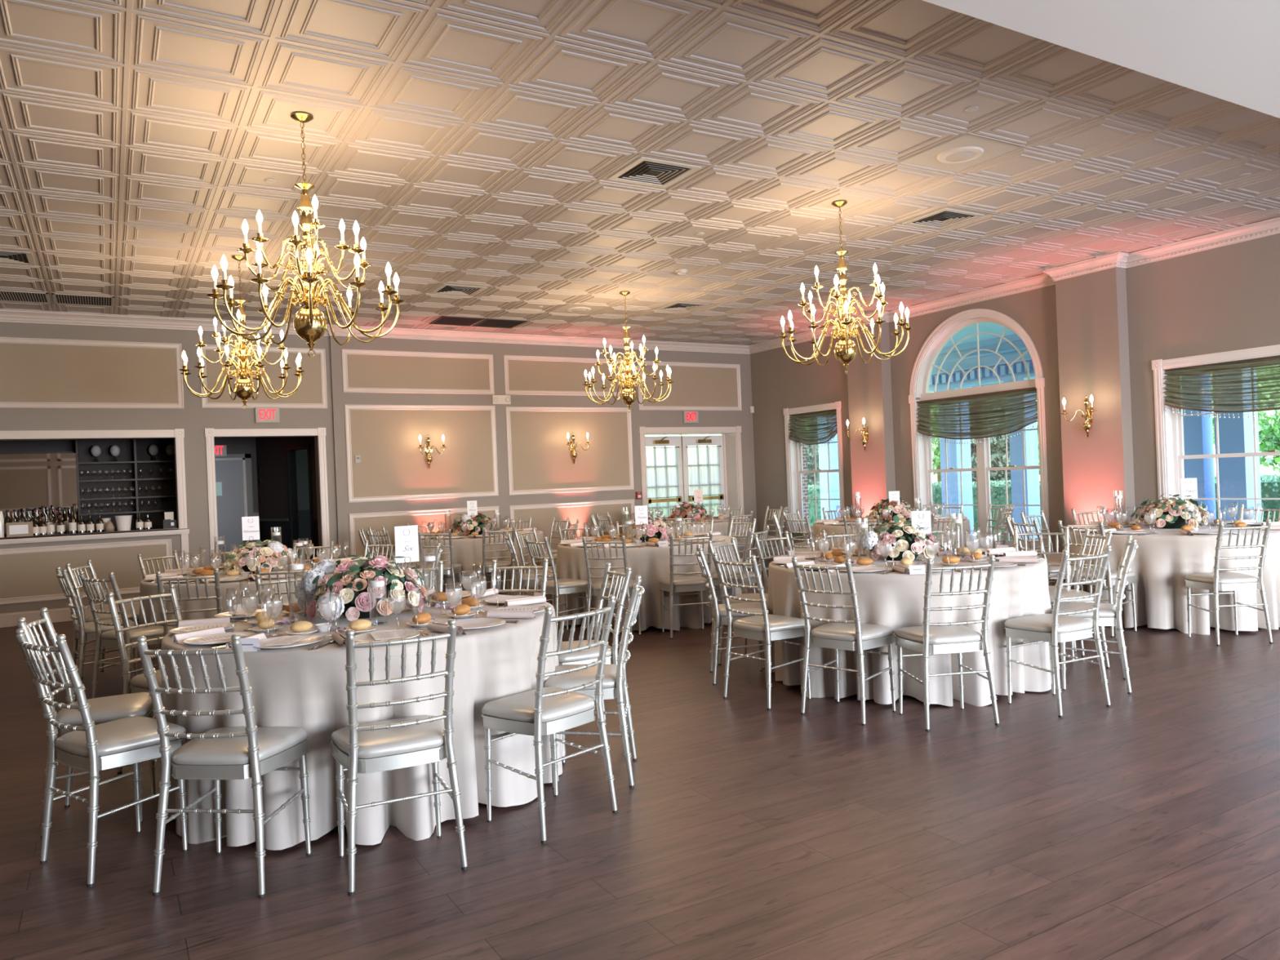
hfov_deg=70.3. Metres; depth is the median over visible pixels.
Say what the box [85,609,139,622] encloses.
seat cushion
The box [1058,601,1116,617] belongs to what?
seat cushion
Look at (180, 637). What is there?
rolled napkin
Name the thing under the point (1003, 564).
menu card
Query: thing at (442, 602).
salt shaker
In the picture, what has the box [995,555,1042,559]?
dinner plate
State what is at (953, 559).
bread roll
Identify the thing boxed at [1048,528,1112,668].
chair
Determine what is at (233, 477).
door
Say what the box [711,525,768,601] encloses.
chair
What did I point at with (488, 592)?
rolled napkin
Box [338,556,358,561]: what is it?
rolled napkin
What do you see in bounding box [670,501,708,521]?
flower arrangement
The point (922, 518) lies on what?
table card
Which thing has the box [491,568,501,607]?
champagne flute
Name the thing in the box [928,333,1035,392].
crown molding
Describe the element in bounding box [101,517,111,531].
jug
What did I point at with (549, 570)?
seat cushion
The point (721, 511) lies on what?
chair
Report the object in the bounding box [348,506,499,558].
wall panel
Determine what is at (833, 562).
bread plate
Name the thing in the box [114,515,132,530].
ice bucket
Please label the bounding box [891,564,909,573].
rolled napkin
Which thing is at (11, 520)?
bottle
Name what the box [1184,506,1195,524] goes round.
vase
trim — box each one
[0,216,1279,354]
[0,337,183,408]
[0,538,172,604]
[199,344,327,408]
[258,518,288,520]
[285,444,315,558]
[341,348,494,394]
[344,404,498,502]
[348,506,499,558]
[503,355,631,395]
[505,406,634,495]
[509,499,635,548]
[637,360,742,410]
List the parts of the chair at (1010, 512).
chair frame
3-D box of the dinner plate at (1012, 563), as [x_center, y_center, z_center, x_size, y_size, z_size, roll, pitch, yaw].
[2.154,0.522,5.543,0.280,0.018,0.280,-2,0,-30]
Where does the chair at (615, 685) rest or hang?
on the floor
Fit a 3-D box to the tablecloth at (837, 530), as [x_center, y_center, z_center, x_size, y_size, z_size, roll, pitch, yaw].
[3.006,0.883,10.851,1.864,0.777,1.865,-2,0,40]
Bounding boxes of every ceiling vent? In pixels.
[0,249,35,265]
[0,289,51,303]
[51,293,115,306]
[429,315,484,326]
[430,284,487,296]
[471,318,527,328]
[607,156,701,188]
[657,302,710,311]
[902,208,984,230]
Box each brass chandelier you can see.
[178,255,305,409]
[206,111,404,356]
[582,291,673,412]
[777,200,913,374]
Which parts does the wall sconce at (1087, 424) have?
arm, arm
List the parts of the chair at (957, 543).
rail, leg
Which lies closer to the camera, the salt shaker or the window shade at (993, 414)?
the salt shaker
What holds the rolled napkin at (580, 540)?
on the tablecloth at (650, 562)
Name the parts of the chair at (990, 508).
chair frame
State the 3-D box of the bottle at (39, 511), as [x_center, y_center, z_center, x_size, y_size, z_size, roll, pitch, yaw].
[-7.110,0.503,10.760,0.070,0.294,0.070,-2,0,-30]
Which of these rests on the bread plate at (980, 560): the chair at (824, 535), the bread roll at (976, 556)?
the bread roll at (976, 556)
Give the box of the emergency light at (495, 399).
[491,395,511,404]
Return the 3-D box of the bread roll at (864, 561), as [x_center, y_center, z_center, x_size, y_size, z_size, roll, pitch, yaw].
[1.441,0.523,5.824,0.113,0.050,0.069,-2,0,-14]
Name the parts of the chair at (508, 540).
leg, leg, seat frame, leg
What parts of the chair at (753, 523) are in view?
leg, rail, rail, leg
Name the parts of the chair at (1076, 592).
seat frame, leg, rail, leg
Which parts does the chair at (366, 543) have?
leg, rail, leg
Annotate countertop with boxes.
[0,527,178,539]
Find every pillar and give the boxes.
[847,322,895,517]
[1055,266,1135,526]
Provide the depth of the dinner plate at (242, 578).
6.60 m
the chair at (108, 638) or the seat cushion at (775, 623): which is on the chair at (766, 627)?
the seat cushion at (775, 623)
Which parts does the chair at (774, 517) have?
chair frame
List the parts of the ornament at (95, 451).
pale globe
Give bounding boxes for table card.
[241,515,259,574]
[394,524,418,611]
[466,500,477,532]
[635,505,648,542]
[693,489,702,502]
[888,490,899,506]
[911,511,931,560]
[1181,478,1197,525]
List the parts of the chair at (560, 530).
leg, rail, leg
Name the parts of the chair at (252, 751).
leg, rail, rail, rail, rail, leg, seat frame, leg, leg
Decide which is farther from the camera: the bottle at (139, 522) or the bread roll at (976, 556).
the bottle at (139, 522)
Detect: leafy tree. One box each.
[931,391,940,469]
[933,439,941,482]
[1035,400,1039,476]
[1212,410,1274,464]
[1257,409,1279,473]
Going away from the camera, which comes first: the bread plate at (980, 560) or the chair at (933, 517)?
the bread plate at (980, 560)
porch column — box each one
[817,433,840,519]
[933,386,973,538]
[1003,377,1041,540]
[1182,408,1216,521]
[1213,411,1262,522]
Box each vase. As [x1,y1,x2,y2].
[213,536,226,573]
[271,530,281,542]
[287,555,307,622]
[293,540,304,561]
[297,537,309,565]
[368,575,387,625]
[421,548,438,607]
[444,510,451,535]
[493,510,501,533]
[621,506,630,535]
[624,519,633,542]
[674,515,683,538]
[853,492,862,516]
[856,518,870,559]
[951,513,964,557]
[1113,490,1124,522]
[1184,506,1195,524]
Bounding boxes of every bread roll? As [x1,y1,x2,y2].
[191,568,205,574]
[200,569,213,576]
[203,565,213,570]
[226,569,239,576]
[254,568,269,574]
[254,611,270,621]
[257,617,275,629]
[284,602,301,612]
[289,620,312,632]
[296,564,310,570]
[314,558,323,563]
[349,618,371,631]
[412,612,431,624]
[431,592,453,601]
[451,604,471,615]
[461,596,479,606]
[471,531,478,535]
[594,536,601,541]
[600,534,611,538]
[600,537,610,542]
[619,538,631,543]
[648,537,659,542]
[684,531,693,536]
[822,552,832,559]
[831,549,843,556]
[834,555,844,563]
[852,515,862,519]
[853,547,862,554]
[856,557,873,565]
[900,557,912,565]
[942,555,959,564]
[955,546,970,554]
[969,548,982,554]
[969,551,981,559]
[1107,522,1118,527]
[1113,523,1121,528]
[1120,520,1129,525]
[1130,524,1140,530]
[1143,520,1154,524]
[1181,524,1192,530]
[1213,518,1222,524]
[1233,520,1243,524]
[1235,522,1246,527]
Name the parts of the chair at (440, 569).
rail, leg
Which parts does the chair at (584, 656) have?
seat frame, leg, rail, rail, leg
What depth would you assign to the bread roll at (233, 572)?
6.83 m
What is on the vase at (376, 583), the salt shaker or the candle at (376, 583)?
the candle at (376, 583)
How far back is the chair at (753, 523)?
9.94 m
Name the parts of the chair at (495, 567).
leg, rail, rail, leg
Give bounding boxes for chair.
[15,627,188,887]
[17,607,155,836]
[55,566,136,682]
[65,559,139,671]
[79,571,174,698]
[106,584,182,773]
[136,634,311,897]
[137,550,180,579]
[155,568,222,635]
[213,547,243,563]
[254,574,302,604]
[255,562,315,604]
[293,541,333,559]
[330,618,467,895]
[358,528,392,564]
[363,540,395,565]
[366,530,417,572]
[368,524,391,559]
[381,555,411,568]
[383,560,444,593]
[406,521,432,532]
[417,528,462,591]
[426,542,442,589]
[474,525,516,595]
[481,594,617,844]
[490,558,548,596]
[504,531,555,609]
[506,517,531,528]
[514,527,555,604]
[524,535,590,639]
[537,519,579,566]
[544,516,568,566]
[544,574,644,789]
[557,523,588,539]
[558,562,631,738]
[582,535,640,642]
[590,513,599,537]
[595,511,613,534]
[595,515,615,536]
[615,521,630,533]
[624,511,635,521]
[658,530,712,639]
[663,514,693,531]
[681,518,713,533]
[694,543,768,684]
[707,536,767,669]
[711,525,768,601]
[712,552,811,710]
[720,506,742,516]
[727,511,753,568]
[728,518,755,593]
[753,506,782,568]
[754,506,787,564]
[754,531,791,593]
[771,511,812,555]
[782,508,811,546]
[784,515,829,551]
[791,555,896,725]
[822,506,849,519]
[822,528,867,551]
[843,515,879,548]
[894,554,999,731]
[930,511,963,547]
[931,525,960,549]
[934,503,963,516]
[966,506,1013,548]
[971,503,1011,542]
[971,504,1013,545]
[1004,514,1061,586]
[1004,545,1111,717]
[1010,517,1084,591]
[1013,526,1076,662]
[1020,510,1062,584]
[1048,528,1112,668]
[1057,520,1137,637]
[1058,534,1137,693]
[1071,506,1107,524]
[1184,519,1272,645]
[1238,504,1279,522]
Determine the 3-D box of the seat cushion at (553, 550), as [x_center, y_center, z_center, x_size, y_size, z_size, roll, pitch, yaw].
[-1.274,0.963,12.309,0.369,0.052,0.415,-2,0,-38]
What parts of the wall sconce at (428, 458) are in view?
arm, arm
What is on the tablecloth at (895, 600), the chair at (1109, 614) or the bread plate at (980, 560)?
the bread plate at (980, 560)
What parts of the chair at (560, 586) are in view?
leg, rail, rail, rail, leg, seat frame, leg, leg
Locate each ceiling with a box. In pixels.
[0,0,1279,345]
[944,322,1015,346]
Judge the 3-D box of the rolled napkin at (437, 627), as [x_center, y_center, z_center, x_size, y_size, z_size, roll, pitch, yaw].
[-0.810,0.630,3.868,0.220,0.038,0.086,-2,0,44]
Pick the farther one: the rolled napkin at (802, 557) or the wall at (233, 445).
the wall at (233, 445)
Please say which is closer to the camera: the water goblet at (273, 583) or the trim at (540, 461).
the water goblet at (273, 583)
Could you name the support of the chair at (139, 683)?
on the floor
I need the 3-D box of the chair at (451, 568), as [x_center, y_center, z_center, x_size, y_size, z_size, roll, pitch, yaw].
[-2.306,1.019,10.487,0.418,0.919,0.481,-2,0,2]
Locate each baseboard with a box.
[0,601,139,627]
[765,546,782,555]
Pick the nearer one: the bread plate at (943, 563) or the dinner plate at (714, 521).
the bread plate at (943, 563)
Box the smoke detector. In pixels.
[675,268,688,275]
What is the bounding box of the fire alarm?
[635,491,641,499]
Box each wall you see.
[0,321,338,613]
[0,440,163,535]
[213,437,309,512]
[253,509,311,561]
[255,436,319,557]
[329,335,757,558]
[750,233,1279,555]
[801,443,808,525]
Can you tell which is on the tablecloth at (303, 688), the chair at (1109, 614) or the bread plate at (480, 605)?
the bread plate at (480, 605)
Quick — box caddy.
[162,511,177,528]
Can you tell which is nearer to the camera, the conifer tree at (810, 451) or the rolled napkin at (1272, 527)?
the rolled napkin at (1272, 527)
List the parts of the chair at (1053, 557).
leg, rail, leg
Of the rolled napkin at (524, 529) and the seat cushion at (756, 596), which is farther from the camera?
the rolled napkin at (524, 529)
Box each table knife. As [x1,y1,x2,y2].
[307,641,328,650]
[506,620,518,623]
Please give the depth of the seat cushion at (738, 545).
11.93 m
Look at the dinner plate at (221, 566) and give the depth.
7.79 m
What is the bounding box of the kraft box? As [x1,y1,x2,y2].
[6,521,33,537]
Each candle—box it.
[214,540,224,544]
[271,532,280,535]
[288,563,304,569]
[294,542,303,546]
[298,540,307,544]
[369,578,384,586]
[422,554,435,561]
[857,523,867,528]
[951,517,962,523]
[1114,495,1122,498]
[1185,506,1194,510]
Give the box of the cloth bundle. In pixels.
[104,520,114,531]
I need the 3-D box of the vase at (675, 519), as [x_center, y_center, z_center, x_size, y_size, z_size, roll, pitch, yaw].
[0.392,0.479,9.132,0.080,0.239,0.080,-2,0,-30]
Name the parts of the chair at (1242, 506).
leg, rail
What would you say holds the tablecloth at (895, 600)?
on the floor
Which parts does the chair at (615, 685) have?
leg, leg, seat frame, rail, leg, rail, leg, rail, rail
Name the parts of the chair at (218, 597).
leg, rail, rail, rail, rail, leg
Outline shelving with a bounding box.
[75,438,177,529]
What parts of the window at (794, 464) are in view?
frame, sash, sash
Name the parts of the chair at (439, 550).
leg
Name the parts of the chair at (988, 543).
chair frame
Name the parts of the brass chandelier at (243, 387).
bulb, bulb, bulb, arm, arm, bulb, arm, arm, arm, arm, bulb, arm, arm, arm, arm, bulb, chain, arm, turned stem, arm, arm, arm, arm, arm, bulb, arm, arm, arm, arm, arm, bulb, bulb, bulb, bulb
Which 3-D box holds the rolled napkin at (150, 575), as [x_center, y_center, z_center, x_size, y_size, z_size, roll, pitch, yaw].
[-3.715,0.745,7.049,0.220,0.038,0.086,-2,0,-38]
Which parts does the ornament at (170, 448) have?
pale globe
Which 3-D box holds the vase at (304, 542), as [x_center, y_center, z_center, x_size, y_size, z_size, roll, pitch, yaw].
[-2.820,0.609,7.615,0.080,0.239,0.080,-2,0,-30]
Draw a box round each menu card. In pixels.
[178,623,227,631]
[191,632,247,642]
[220,576,239,580]
[223,611,262,614]
[265,635,307,645]
[267,574,284,577]
[369,630,400,639]
[496,606,538,610]
[977,562,1011,565]
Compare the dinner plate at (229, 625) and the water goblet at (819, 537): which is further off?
the water goblet at (819, 537)
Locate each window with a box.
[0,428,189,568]
[782,400,844,533]
[908,308,1049,551]
[1151,344,1279,522]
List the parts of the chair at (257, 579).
leg, rail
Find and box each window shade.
[787,408,837,448]
[915,386,1038,444]
[1162,355,1279,418]
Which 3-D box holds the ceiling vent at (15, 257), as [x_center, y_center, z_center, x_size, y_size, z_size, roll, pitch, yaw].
[-5.741,-2.015,8.148,0.500,0.027,0.500,-2,0,-30]
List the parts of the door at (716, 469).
curtain rod, frame, curtain rod, frame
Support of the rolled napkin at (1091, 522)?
on the tablecloth at (1162, 561)
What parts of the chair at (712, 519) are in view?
leg, rail, leg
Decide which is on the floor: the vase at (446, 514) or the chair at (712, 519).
the chair at (712, 519)
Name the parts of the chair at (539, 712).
leg, seat frame, leg, leg, rail, rail, rail, rail, leg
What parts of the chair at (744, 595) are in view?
leg, rail, rail, leg, leg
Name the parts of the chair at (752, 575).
leg, seat frame, leg, rail, rail, leg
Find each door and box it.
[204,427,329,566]
[214,453,254,563]
[638,426,744,517]
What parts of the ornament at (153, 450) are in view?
pale globe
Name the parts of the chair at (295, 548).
leg, rail, leg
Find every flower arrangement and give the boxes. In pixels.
[223,539,297,573]
[294,551,429,621]
[450,511,497,535]
[625,514,675,541]
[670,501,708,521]
[858,515,944,560]
[868,497,913,522]
[1130,493,1210,528]
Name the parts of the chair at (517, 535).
leg, rail, leg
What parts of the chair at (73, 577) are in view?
leg, rail, rail, leg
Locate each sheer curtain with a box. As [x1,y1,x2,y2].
[645,447,679,517]
[688,446,721,517]
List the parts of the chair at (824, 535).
leg, rail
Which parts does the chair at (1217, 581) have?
leg, leg, seat frame, leg, rail, rail, rail, rail, leg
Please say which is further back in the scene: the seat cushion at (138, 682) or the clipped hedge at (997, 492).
the clipped hedge at (997, 492)
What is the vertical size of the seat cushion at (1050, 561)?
0.052 m
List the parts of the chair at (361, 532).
chair frame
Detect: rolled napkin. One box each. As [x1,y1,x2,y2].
[144,572,177,580]
[154,574,182,583]
[164,568,195,573]
[172,626,225,644]
[178,616,230,627]
[197,578,213,583]
[225,631,266,648]
[247,604,285,613]
[248,573,255,581]
[331,631,357,647]
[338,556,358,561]
[426,587,435,595]
[426,622,473,635]
[435,535,443,539]
[468,534,477,537]
[470,587,498,598]
[486,610,537,617]
[502,595,546,607]
[516,530,531,533]
[521,527,537,530]
[560,538,582,544]
[568,541,588,547]
[577,536,596,540]
[600,543,614,547]
[610,533,620,537]
[646,541,658,546]
[686,539,706,543]
[701,520,710,522]
[704,531,720,536]
[731,516,746,519]
[773,555,804,560]
[784,560,814,568]
[793,551,822,557]
[816,519,834,521]
[822,520,838,524]
[823,563,845,573]
[830,546,853,554]
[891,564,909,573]
[935,518,951,521]
[939,544,949,551]
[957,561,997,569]
[982,546,1015,554]
[999,556,1038,563]
[1002,550,1037,556]
[1067,524,1093,529]
[1089,521,1114,526]
[1097,528,1116,534]
[1180,528,1197,535]
[1241,519,1255,522]
[1260,521,1279,525]
[1261,525,1279,529]
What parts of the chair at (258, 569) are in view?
leg, rail, rail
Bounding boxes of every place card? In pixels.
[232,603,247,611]
[240,638,260,651]
[533,591,542,596]
[657,540,668,546]
[786,550,794,555]
[908,564,925,574]
[996,544,1008,548]
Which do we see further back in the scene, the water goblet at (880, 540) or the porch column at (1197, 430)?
the porch column at (1197, 430)
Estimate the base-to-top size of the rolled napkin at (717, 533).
0.038 m
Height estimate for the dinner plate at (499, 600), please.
0.018 m
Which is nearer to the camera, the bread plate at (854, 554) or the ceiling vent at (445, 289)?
the bread plate at (854, 554)
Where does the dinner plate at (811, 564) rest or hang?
on the tablecloth at (895, 600)
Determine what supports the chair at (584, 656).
on the floor
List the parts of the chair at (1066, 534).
leg, rail, rail, rail, rail, leg, leg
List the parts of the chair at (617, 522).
leg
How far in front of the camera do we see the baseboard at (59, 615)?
10.56 m
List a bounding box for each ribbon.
[275,617,292,625]
[288,610,306,618]
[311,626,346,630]
[431,614,435,619]
[434,603,456,608]
[934,552,955,555]
[959,555,970,559]
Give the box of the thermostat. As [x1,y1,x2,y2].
[355,455,360,462]
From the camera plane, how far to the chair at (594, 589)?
7.86 m
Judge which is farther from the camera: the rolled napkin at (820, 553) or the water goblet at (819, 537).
the rolled napkin at (820, 553)
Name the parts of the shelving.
panel, panel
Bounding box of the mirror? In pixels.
[0,451,78,521]
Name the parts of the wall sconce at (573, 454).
arm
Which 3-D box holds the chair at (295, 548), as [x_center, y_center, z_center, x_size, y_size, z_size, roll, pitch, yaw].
[-3.092,1.051,8.485,0.418,0.919,0.481,-2,0,-4]
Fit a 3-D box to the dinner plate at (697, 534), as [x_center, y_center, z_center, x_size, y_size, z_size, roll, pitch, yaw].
[0.644,0.580,9.593,0.280,0.018,0.280,-2,0,-38]
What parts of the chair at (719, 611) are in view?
leg, leg, seat frame, leg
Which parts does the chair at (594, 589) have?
leg, rail, rail, rail, rail, seat frame, leg, leg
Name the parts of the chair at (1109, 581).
leg, rail, rail, rail, rail, leg, seat frame, leg, leg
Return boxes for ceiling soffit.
[923,0,1279,118]
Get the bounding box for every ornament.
[90,445,101,462]
[110,444,119,461]
[148,444,158,460]
[165,444,173,460]
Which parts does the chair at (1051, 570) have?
leg, rail, rail, rail, leg, seat frame, leg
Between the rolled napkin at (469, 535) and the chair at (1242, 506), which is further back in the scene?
the rolled napkin at (469, 535)
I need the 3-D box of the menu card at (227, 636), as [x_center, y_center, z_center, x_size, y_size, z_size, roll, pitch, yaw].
[-1.789,0.670,3.868,0.200,0.001,0.100,-2,0,-44]
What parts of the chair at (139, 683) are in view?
leg, rail, rail, rail, seat frame, rail, leg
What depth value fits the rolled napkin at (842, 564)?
5.63 m
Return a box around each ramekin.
[240,571,250,576]
[315,622,332,632]
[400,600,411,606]
[634,540,641,543]
[886,560,897,566]
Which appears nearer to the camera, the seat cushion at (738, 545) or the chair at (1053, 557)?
the chair at (1053, 557)
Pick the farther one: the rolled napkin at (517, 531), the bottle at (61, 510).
the rolled napkin at (517, 531)
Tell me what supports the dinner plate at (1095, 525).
on the tablecloth at (1162, 561)
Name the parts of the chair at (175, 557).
leg, rail, leg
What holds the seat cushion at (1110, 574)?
on the chair at (1109, 581)
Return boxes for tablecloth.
[137,561,383,674]
[160,593,565,850]
[400,530,543,595]
[555,535,742,632]
[624,517,755,571]
[766,549,1052,706]
[813,517,972,551]
[1062,523,1279,635]
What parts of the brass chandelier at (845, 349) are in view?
bulb, bulb, bulb, arm, bulb, bulb, arm, arm, bulb, arm, arm, arm, arm, arm, bulb, arm, chain, turned stem, arm, bulb, arm, arm, arm, arm, arm, bulb, arm, bulb, arm, bulb, bulb, arm, bulb, bulb, bulb, bulb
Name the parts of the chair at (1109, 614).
leg, seat frame, leg, leg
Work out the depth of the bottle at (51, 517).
10.89 m
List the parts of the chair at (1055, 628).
leg, seat frame, leg, leg, rail, rail, rail, rail, leg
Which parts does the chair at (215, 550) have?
leg, rail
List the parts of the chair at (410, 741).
leg, leg, seat frame, rail, rail, rail, rail, leg, leg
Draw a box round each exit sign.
[214,444,226,456]
[254,407,279,422]
[682,410,698,423]
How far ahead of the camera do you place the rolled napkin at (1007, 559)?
5.67 m
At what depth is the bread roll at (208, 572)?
6.92 m
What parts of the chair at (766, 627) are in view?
leg, rail, rail, rail, rail, leg, leg, seat frame, leg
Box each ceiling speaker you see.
[566,306,591,312]
[937,146,983,163]
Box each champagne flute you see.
[226,587,237,632]
[239,579,252,622]
[260,591,272,638]
[329,589,341,639]
[410,583,424,631]
[471,575,481,612]
[472,563,484,602]
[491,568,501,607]
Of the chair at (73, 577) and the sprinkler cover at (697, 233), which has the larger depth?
the sprinkler cover at (697, 233)
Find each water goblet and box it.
[240,590,258,631]
[258,582,275,618]
[264,594,283,636]
[318,594,337,637]
[387,589,405,630]
[445,582,462,620]
[461,569,476,591]
[471,575,486,613]
[818,537,830,564]
[879,539,891,568]
[978,532,991,559]
[1144,511,1155,533]
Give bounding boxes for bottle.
[0,511,4,537]
[4,509,10,536]
[8,511,15,522]
[13,509,17,522]
[16,511,22,522]
[21,510,26,521]
[32,510,37,522]
[32,517,39,535]
[37,510,41,524]
[38,516,46,535]
[40,506,46,522]
[45,509,52,534]
[46,514,54,534]
[47,507,53,533]
[52,511,58,533]
[56,515,65,534]
[59,509,66,533]
[63,506,70,533]
[68,510,76,533]
[72,503,78,532]
[77,515,85,533]
[86,515,94,533]
[96,514,103,532]
[135,513,143,529]
[144,513,151,529]
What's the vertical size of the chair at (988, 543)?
0.919 m
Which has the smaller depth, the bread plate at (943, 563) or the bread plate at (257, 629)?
the bread plate at (257, 629)
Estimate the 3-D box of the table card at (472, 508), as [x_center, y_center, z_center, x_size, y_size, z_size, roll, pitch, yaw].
[-2.111,0.480,11.455,0.112,0.437,0.059,-2,0,6]
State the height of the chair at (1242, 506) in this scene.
0.919 m
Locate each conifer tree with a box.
[806,444,819,488]
[970,382,1010,485]
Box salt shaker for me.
[440,600,446,614]
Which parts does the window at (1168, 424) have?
frame, sash, sash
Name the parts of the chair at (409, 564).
leg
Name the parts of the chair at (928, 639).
leg, leg, seat frame, rail, rail, rail, leg, rail, leg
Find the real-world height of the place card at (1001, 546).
0.050 m
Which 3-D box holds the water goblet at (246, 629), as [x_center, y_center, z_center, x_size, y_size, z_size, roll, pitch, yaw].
[-1.794,0.600,4.180,0.077,0.177,0.077,-2,0,-20]
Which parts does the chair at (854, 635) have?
leg, rail, rail, rail, rail, leg, seat frame, leg, leg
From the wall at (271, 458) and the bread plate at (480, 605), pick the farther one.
the wall at (271, 458)
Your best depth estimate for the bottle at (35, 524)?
10.60 m
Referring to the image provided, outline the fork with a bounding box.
[312,640,335,649]
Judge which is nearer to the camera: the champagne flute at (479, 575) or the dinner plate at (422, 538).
the champagne flute at (479, 575)
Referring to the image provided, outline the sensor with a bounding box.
[750,406,754,413]
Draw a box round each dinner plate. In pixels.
[144,575,185,581]
[164,579,198,583]
[166,571,191,575]
[168,622,236,633]
[183,631,255,645]
[195,565,223,569]
[208,576,248,582]
[213,608,273,619]
[253,635,323,648]
[261,573,296,579]
[300,559,311,562]
[355,629,419,642]
[417,536,433,539]
[432,591,478,599]
[441,536,465,539]
[444,617,506,630]
[475,534,497,537]
[484,595,533,604]
[488,605,544,613]
[560,541,582,545]
[577,543,602,547]
[611,543,640,547]
[657,542,684,546]
[693,533,705,536]
[704,538,719,542]
[710,520,725,522]
[772,559,812,564]
[787,554,819,559]
[800,564,833,570]
[822,551,845,555]
[828,522,850,525]
[840,566,885,573]
[906,565,950,573]
[968,548,987,552]
[974,561,1017,568]
[984,551,1016,555]
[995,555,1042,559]
[1077,528,1100,533]
[1083,524,1107,526]
[1111,530,1146,534]
[1116,521,1136,524]
[1191,530,1230,534]
[1208,520,1234,524]
[1244,522,1261,525]
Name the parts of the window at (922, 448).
sash, sash, frame, sash, sash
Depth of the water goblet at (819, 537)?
6.13 m
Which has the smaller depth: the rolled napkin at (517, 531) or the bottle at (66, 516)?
the bottle at (66, 516)
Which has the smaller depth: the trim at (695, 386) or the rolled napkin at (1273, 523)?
the rolled napkin at (1273, 523)
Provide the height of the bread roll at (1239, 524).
0.050 m
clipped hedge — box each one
[807,484,821,525]
[932,480,1042,540]
[1183,473,1279,522]
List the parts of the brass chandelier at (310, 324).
bulb, bulb, bulb, bulb, arm, bulb, bulb, bulb, arm, arm, bulb, arm, arm, arm, arm, arm, bulb, arm, chain, bulb, arm, turned stem, arm, bulb, arm, arm, arm, arm, arm, arm, bulb, bulb, arm, arm, bulb, bulb, arm, bulb, bulb, bulb, bulb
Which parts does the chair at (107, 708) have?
rail, leg, rail, rail, leg, rail, seat frame, leg, leg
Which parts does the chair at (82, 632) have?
rail, leg, rail, leg, rail, seat frame, leg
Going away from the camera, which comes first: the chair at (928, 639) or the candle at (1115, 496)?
the chair at (928, 639)
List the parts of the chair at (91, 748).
leg, rail, rail, rail, rail, leg, seat frame, leg, leg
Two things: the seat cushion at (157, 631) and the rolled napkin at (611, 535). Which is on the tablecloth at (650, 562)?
the rolled napkin at (611, 535)
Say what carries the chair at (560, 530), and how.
on the floor
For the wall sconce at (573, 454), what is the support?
attached to the wall at (639, 418)
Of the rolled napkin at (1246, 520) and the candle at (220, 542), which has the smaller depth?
the candle at (220, 542)
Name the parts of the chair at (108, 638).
leg, rail, rail, rail, rail, leg, seat frame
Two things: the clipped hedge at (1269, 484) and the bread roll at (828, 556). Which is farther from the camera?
the clipped hedge at (1269, 484)
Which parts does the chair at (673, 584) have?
leg, leg, seat frame, rail, rail, rail, rail, leg, leg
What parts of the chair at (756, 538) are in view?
leg, rail, rail, leg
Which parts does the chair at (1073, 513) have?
leg, rail, leg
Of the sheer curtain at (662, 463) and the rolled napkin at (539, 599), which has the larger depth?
the sheer curtain at (662, 463)
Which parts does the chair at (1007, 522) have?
leg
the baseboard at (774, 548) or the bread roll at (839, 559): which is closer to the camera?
the bread roll at (839, 559)
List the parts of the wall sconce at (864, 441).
arm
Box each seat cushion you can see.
[54,715,186,756]
[56,692,153,725]
[75,618,135,633]
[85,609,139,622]
[100,625,174,640]
[129,669,161,688]
[170,726,308,764]
[330,715,444,758]
[395,563,417,568]
[424,563,462,569]
[474,560,511,568]
[481,686,595,722]
[517,572,554,581]
[526,568,555,573]
[537,553,556,559]
[538,578,587,588]
[544,548,556,554]
[544,664,624,689]
[558,640,612,662]
[591,580,635,589]
[658,576,706,586]
[711,570,755,580]
[713,602,768,617]
[728,593,767,603]
[733,613,804,631]
[737,544,744,547]
[754,536,777,542]
[784,546,812,552]
[794,541,811,546]
[810,622,893,641]
[894,624,982,644]
[966,544,996,548]
[971,539,1002,542]
[971,541,1002,545]
[1004,613,1093,633]
[1036,554,1062,560]
[1047,559,1061,563]
[1048,564,1076,573]
[1048,585,1069,589]
[1048,589,1094,603]
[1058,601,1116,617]
[1073,568,1135,579]
[1185,572,1258,583]
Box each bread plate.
[222,574,242,577]
[247,618,278,626]
[249,625,282,632]
[281,610,302,615]
[284,628,317,635]
[343,626,376,635]
[406,619,437,627]
[429,598,455,604]
[447,611,475,618]
[462,603,484,609]
[682,535,694,537]
[817,558,834,562]
[829,561,845,564]
[848,552,866,555]
[853,563,875,566]
[896,564,917,567]
[939,561,959,566]
[953,552,970,555]
[964,558,986,562]
[965,554,986,558]
[1142,523,1155,525]
[1208,523,1226,525]
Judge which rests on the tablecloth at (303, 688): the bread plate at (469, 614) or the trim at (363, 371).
the bread plate at (469, 614)
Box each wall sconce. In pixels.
[417,434,447,468]
[565,432,590,463]
[845,417,868,451]
[1059,395,1096,438]
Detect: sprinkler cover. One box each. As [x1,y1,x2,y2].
[264,178,275,183]
[695,232,704,235]
[964,106,977,111]
[1239,173,1251,177]
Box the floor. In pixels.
[0,555,1279,959]
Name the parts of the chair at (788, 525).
chair frame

